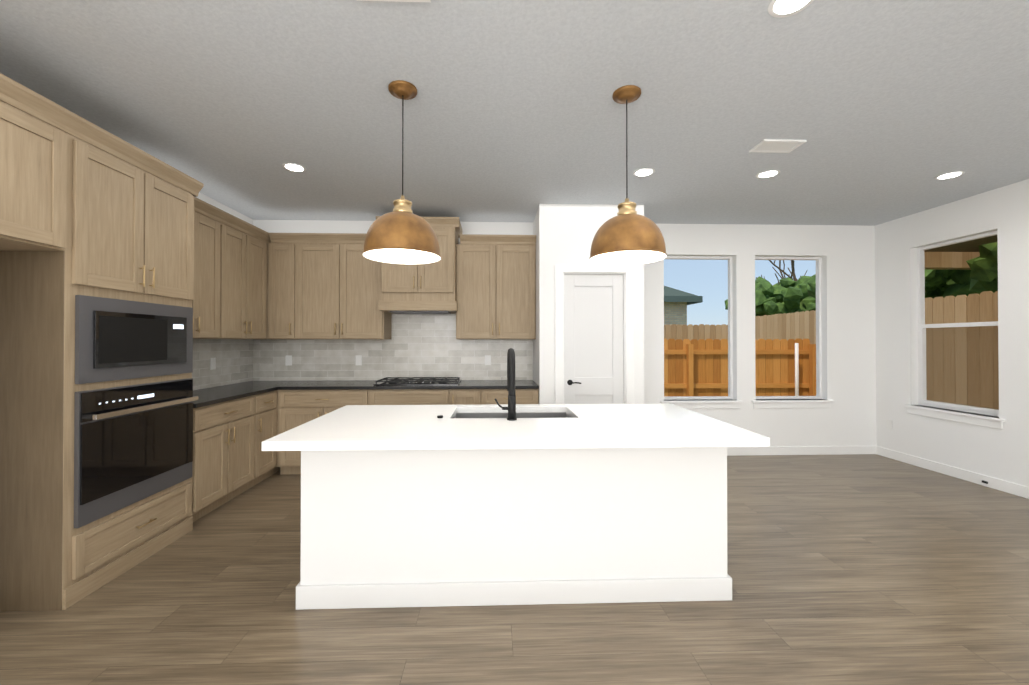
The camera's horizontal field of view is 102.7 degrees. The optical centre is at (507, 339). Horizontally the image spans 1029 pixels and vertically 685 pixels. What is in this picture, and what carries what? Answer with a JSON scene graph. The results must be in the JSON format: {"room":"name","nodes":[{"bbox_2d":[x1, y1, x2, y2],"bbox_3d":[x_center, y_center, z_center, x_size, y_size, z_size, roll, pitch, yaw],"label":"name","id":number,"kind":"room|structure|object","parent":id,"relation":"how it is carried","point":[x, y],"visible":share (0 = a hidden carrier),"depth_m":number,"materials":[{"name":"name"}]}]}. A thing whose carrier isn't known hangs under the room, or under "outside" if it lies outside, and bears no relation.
{"room":"kitchen","nodes":[
{"label":"kitchen","id":0,"kind":"room"},
{"bbox_2d":[0,73,75,252],"bbox_3d":[-2.496,-0.794,1.649,0.607,0.694,0.828,0,0,-2],"label":"upper cabinet","id":1,"kind":"object","parent":0,"relation":"attached to","point":[38,134],"depth_m":1.93,"materials":[{"name":"brown wood"}]},
{"bbox_2d":[200,201,215,338],"bbox_3d":[-2.681,-0.567,3.312,0.348,1.124,0.756,0,0,-2],"label":"upper cabinet","id":2,"kind":"object","parent":0,"relation":"attached to","point":[207,212],"depth_m":3.46,"materials":[{"name":"brown wood"}]},
{"bbox_2d":[216,207,271,338],"bbox_3d":[-2.664,-0.563,3.956,0.424,1.124,0.835,0,0,-2],"label":"upper cabinet","id":3,"kind":"object","parent":0,"relation":"attached to","point":[243,249],"depth_m":3.93,"materials":[{"name":"brown wood"}]},
{"bbox_2d":[272,233,303,338],"bbox_3d":[-2.373,-0.559,4.499,0.386,1.124,0.424,0,0,-2],"label":"upper cabinet","id":4,"kind":"object","parent":0,"relation":"attached to","point":[287,248],"depth_m":4.37,"materials":[{"name":"brown wood"}]},
{"bbox_2d":[304,233,391,338],"bbox_3d":[-1.831,-0.559,4.556,1.006,1.124,0.347,0,0,-2],"label":"upper cabinet","id":5,"kind":"object","parent":0,"relation":"attached to","point":[342,286],"depth_m":4.39,"materials":[{"name":"brown wood"}]},
{"bbox_2d":[380,217,459,304],"bbox_3d":[-0.941,-0.834,4.527,0.770,0.874,0.467,0,0,-2],"label":"upper cabinet","id":6,"kind":"object","parent":0,"relation":"attached to","point":[434,283],"depth_m":4.30,"materials":[{"name":"brown wood"}]},
{"bbox_2d":[456,233,535,339],"bbox_3d":[-0.125,-0.559,4.612,0.866,1.124,0.347,0,0,-2],"label":"upper cabinet","id":7,"kind":"object","parent":0,"relation":"attached to","point":[496,274],"depth_m":4.44,"materials":[{"name":"brown wood"}]},
{"bbox_2d":[0,454,1028,684],"bbox_3d":[0.933,1.365,-0.405,7.630,0.050,10.724,0,0,-2],"label":"floor","id":8,"kind":"structure","parent":0,"point":[860,569],"depth_m":2.01,"materials":[{"name":"brown wood"}]},
{"bbox_2d":[0,114,199,611],"bbox_3d":[-2.525,0.112,2.493,0.607,2.494,0.882,0,0,-2],"label":"tall cabinet","id":9,"kind":"object","parent":8,"relation":"on","point":[88,209],"depth_m":2.12,"materials":[{"name":"brown wood"}]},
{"bbox_2d":[75,295,192,383],"bbox_3d":[-2.221,0.005,2.518,0.034,0.460,0.802,0,0,-2],"label":"microwave","id":10,"kind":"object","parent":9,"relation":"in","point":[117,339],"visible":0.98,"depth_m":2.40,"materials":[{"name":"black metal"}]},
{"bbox_2d":[74,378,197,527],"bbox_3d":[-2.197,0.625,2.515,0.082,0.700,0.802,0,0,-2],"label":"oven","id":11,"kind":"object","parent":9,"relation":"in","point":[133,444],"visible":1,"depth_m":2.39,"materials":[{"name":"black metal"}]},
{"bbox_2d":[196,396,251,519],"bbox_3d":[-2.553,0.932,3.342,0.607,0.866,0.828,0,0,-2],"label":"base cabinet","id":12,"kind":"object","parent":8,"relation":"on","point":[224,447],"depth_m":3.27,"materials":[{"name":"brown wood"}]},
{"bbox_2d":[193,386,277,407],"bbox_3d":[-2.551,0.482,3.487,0.618,0.032,1.110,0,0,-2],"label":"countertop","id":13,"kind":"structure","parent":12,"relation":"on","point":[215,395],"depth_m":3.59,"materials":[{"name":"black stone"}]},
{"bbox_2d":[252,390,283,486],"bbox_3d":[-2.531,0.935,3.841,0.684,0.866,0.473,0,0,-2],"label":"base cabinet","id":14,"kind":"object","parent":8,"relation":"on","point":[268,407],"depth_m":3.88,"materials":[{"name":"brown wood"}]},
{"bbox_2d":[223,380,538,389],"bbox_3d":[-1.289,0.489,4.414,3.203,0.032,0.651,0,0,-2],"label":"countertop","id":15,"kind":"structure","parent":14,"relation":"on","point":[324,384],"depth_m":4.17,"materials":[{"name":"black stone"}]},
{"bbox_2d":[373,377,460,384],"bbox_3d":[-0.943,0.451,4.434,0.860,0.042,0.460,0,0,-2],"label":"cooktop","id":16,"kind":"object","parent":15,"relation":"in","point":[412,381],"visible":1,"depth_m":4.30,"materials":[{"name":"black metal"}]},
{"bbox_2d":[280,390,375,474],"bbox_3d":[-1.808,0.939,4.363,0.986,0.866,0.714,0,0,-2],"label":"base cabinet","id":17,"kind":"object","parent":8,"relation":"on","point":[301,407],"depth_m":4.09,"materials":[{"name":"brown wood"}]},
{"bbox_2d":[376,389,455,404],"bbox_3d":[-0.993,0.939,4.428,0.952,0.866,0.637,0,0,-2],"label":"base cabinet","id":18,"kind":"object","parent":8,"relation":"on","point":[385,396],"depth_m":4.12,"materials":[{"name":"brown wood"}]},
{"bbox_2d":[456,389,487,404],"bbox_3d":[-0.433,0.939,4.447,0.472,0.866,0.637,0,0,-2],"label":"base cabinet","id":19,"kind":"object","parent":8,"relation":"on","point":[463,396],"depth_m":4.14,"materials":[{"name":"brown wood"}]},
{"bbox_2d":[488,389,538,403],"bbox_3d":[-0.019,0.939,4.460,0.662,0.866,0.637,0,0,-2],"label":"base cabinet","id":20,"kind":"object","parent":8,"relation":"on","point":[523,396],"depth_m":4.15,"materials":[{"name":"brown wood"}]},
{"bbox_2d":[296,448,731,609],"bbox_3d":[0.042,0.932,2.488,2.232,0.856,0.785,0,0,-2],"label":"kitchen island","id":21,"kind":"object","parent":8,"relation":"on","point":[413,506],"depth_m":2.11,"materials":[{"name":"white paint"}]},
{"bbox_2d":[262,404,769,451],"bbox_3d":[0.045,0.480,2.386,2.304,0.042,1.052,0,0,-2],"label":"island countertop","id":22,"kind":"structure","parent":21,"relation":"on","point":[350,428],"depth_m":2.08,"materials":[{"name":"white stone"}]},
{"bbox_2d":[437,348,516,420],"bbox_3d":[-0.178,0.256,2.426,0.460,0.406,0.248,0,0,-2],"label":"faucet","id":23,"kind":"object","parent":22,"relation":"on","point":[511,408],"visible":1,"depth_m":2.32,"materials":[{"name":"black metal"}]},
{"bbox_2d":[454,412,571,417],"bbox_3d":[0.038,0.618,2.601,0.766,0.229,0.438,0,0,-2],"label":"sink","id":24,"kind":"object","parent":22,"relation":"in","point":[519,415],"depth_m":2.81,"materials":[{"name":"silver metal"}]},
{"bbox_2d":[0,0,1028,225],"bbox_3d":[0.933,-1.450,-0.386,7.630,0.100,10.724,0,0,-2],"label":"ceiling","id":25,"kind":"structure","parent":0,"point":[887,110],"depth_m":2.37,"materials":[{"name":"white paint"}]},
{"bbox_2d":[282,163,305,171],"bbox_3d":[-1.705,-1.372,3.296,0.171,0.005,0.171,0,0,-8],"label":"recessed light","id":26,"kind":"object","parent":25,"relation":"in","point":[288,166],"depth_m":3.29,"materials":[{"name":"white"}]},
{"bbox_2d":[357,0,430,1],"bbox_3d":[-0.458,-1.380,1.588,0.300,0.011,0.170,0,0,-2],"label":"ceiling vent","id":27,"kind":"object","parent":25,"relation":"in","point":[357,0],"depth_m":1.67,"materials":[{"name":"white"}]},
{"bbox_2d":[363,80,440,263],"bbox_3d":[-0.576,-0.916,2.270,0.416,0.930,0.416,0,0,-2],"label":"pendant light","id":28,"kind":"object","parent":25,"relation":"hanging from","point":[401,233],"visible":1,"depth_m":2.17,"materials":[{"name":"gold metal"}]},
{"bbox_2d":[589,85,666,265],"bbox_3d":[0.673,-0.916,2.311,0.416,0.930,0.416,0,0,-2],"label":"pendant light","id":29,"kind":"object","parent":25,"relation":"hanging from","point":[627,235],"visible":1,"depth_m":2.21,"materials":[{"name":"gold metal"}]},
{"bbox_2d":[633,168,654,176],"bbox_3d":[1.129,-1.372,3.389,0.171,0.005,0.171,0,0,-8],"label":"recessed light","id":30,"kind":"object","parent":25,"relation":"in","point":[642,172],"depth_m":3.38,"materials":[{"name":"white"}]},
{"bbox_2d":[756,170,779,178],"bbox_3d":[2.172,-1.371,3.424,0.171,0.005,0.171,0,0,-8],"label":"recessed light","id":31,"kind":"object","parent":25,"relation":"in","point":[766,174],"depth_m":3.42,"materials":[{"name":"white"}]},
{"bbox_2d":[749,139,806,152],"bbox_3d":[1.919,-1.371,2.925,0.300,0.011,0.170,0,0,-2],"label":"ceiling vent","id":32,"kind":"object","parent":25,"relation":"in","point":[774,146],"depth_m":2.92,"materials":[{"name":"white metal"}]},
{"bbox_2d":[768,0,813,17],"bbox_3d":[1.170,-1.383,1.684,0.171,0.005,0.171,0,0,-8],"label":"recessed light","id":33,"kind":"object","parent":25,"relation":"in","point":[782,8],"depth_m":1.71,"materials":[{"name":"white"}]},
{"bbox_2d":[935,171,964,179],"bbox_3d":[3.713,-1.371,3.452,0.171,0.005,0.171,0,0,-8],"label":"recessed light","id":34,"kind":"object","parent":25,"relation":"in","point":[952,174],"depth_m":3.44,"materials":[{"name":"white"}]},
{"bbox_2d":[196,179,1028,486],"bbox_3d":[0.933,-0.030,-0.396,7.630,2.740,10.724,0,0,-2],"label":"wall","id":35,"kind":"structure","parent":0,"point":[868,331],"depth_m":4.73,"materials":[{"name":"white paint"}]},
{"bbox_2d":[192,339,251,389],"bbox_3d":[-2.869,0.233,3.794,0.007,0.468,1.740,0,0,-2],"label":"tile backsplash","id":36,"kind":"structure","parent":35,"relation":"attached to","point":[233,357],"depth_m":4.14,"materials":[{"name":"grey tile"}]},
{"bbox_2d":[210,358,215,369],"label":"outlet plates","id":37,"kind":"object","parent":36,"relation":"attached to","point":[212,360],"depth_m":4.00,"materials":[{"name":"white plastic"}]},
{"bbox_2d":[252,314,532,380],"bbox_3d":[-1.300,0.090,4.741,3.204,0.768,0.007,0,0,-2],"label":"tile backsplash","id":38,"kind":"structure","parent":35,"relation":"attached to","point":[424,345],"depth_m":4.74,"materials":[{"name":"grey tile"}]},
{"bbox_2d":[285,355,291,365],"label":"outlet plates","id":39,"kind":"object","parent":38,"relation":"attached to","point":[288,360],"depth_m":4.69,"materials":[{"name":"white plastic"}]},
{"bbox_2d":[356,355,361,364],"label":"outlet plates","id":40,"kind":"object","parent":38,"relation":"attached to","point":[358,357],"depth_m":4.72,"materials":[{"name":"white plastic"}]},
{"bbox_2d":[485,355,490,364],"label":"outlet plates","id":41,"kind":"object","parent":38,"relation":"attached to","point":[487,357],"depth_m":4.76,"materials":[{"name":"white plastic"}]},
{"bbox_2d":[564,274,623,403],"bbox_3d":[0.885,0.351,4.184,0.612,2.023,0.105,0,0,-2],"label":"pantry door","id":42,"kind":"structure","parent":35,"relation":"attached to","point":[593,341],"depth_m":4.20,"materials":[{"name":"white paint"}]},
{"bbox_2d":[664,256,732,399],"bbox_3d":[2.284,-0.136,4.969,0.873,1.723,0.050,0,0,-2],"label":"window","id":43,"kind":"structure","parent":35,"relation":"attached to","point":[730,278],"depth_m":4.96,"materials":[{"name":"white plastic"}]},
{"bbox_2d":[755,257,821,398],"bbox_3d":[3.383,-0.136,5.006,0.873,1.723,0.050,0,0,-2],"label":"window","id":44,"kind":"structure","parent":35,"relation":"attached to","point":[818,259],"depth_m":5.00,"materials":[{"name":"white plastic"}]},
{"bbox_2d":[555,264,1028,498],"bbox_3d":[0.976,0.277,-0.352,7.420,2.127,10.514,0,0,-2],"label":"trim","id":45,"kind":"structure","parent":35,"relation":"attached to","point":[921,410],"depth_m":4.17,"materials":[{"name":"white wood"}]},
{"bbox_2d":[886,419,891,429],"label":"outlet plates","id":46,"kind":"object","parent":35,"relation":"attached to","point":[888,422],"depth_m":4.76,"materials":[{"name":"white plastic"}]},
{"bbox_2d":[917,231,998,416],"bbox_3d":[4.554,-0.142,4.133,0.063,1.723,0.783,0,0,-2],"label":"window","id":47,"kind":"structure","parent":35,"relation":"attached to","point":[922,378],"depth_m":4.41,"materials":[{"name":"white plastic"}]},
{"label":"outside","id":48,"kind":"structure","parent":0,"visible":0},
{"bbox_2d":[664,235,998,409],"bbox_3d":[9.255,-1.337,25.290,100.000,6.601,110.000,0,0,-2],"label":"outdoor backdrop","id":49,"kind":"structure","parent":48,"point":[961,282],"depth_m":7.85,"materials":[{"name":"brown wood"}]}
]}

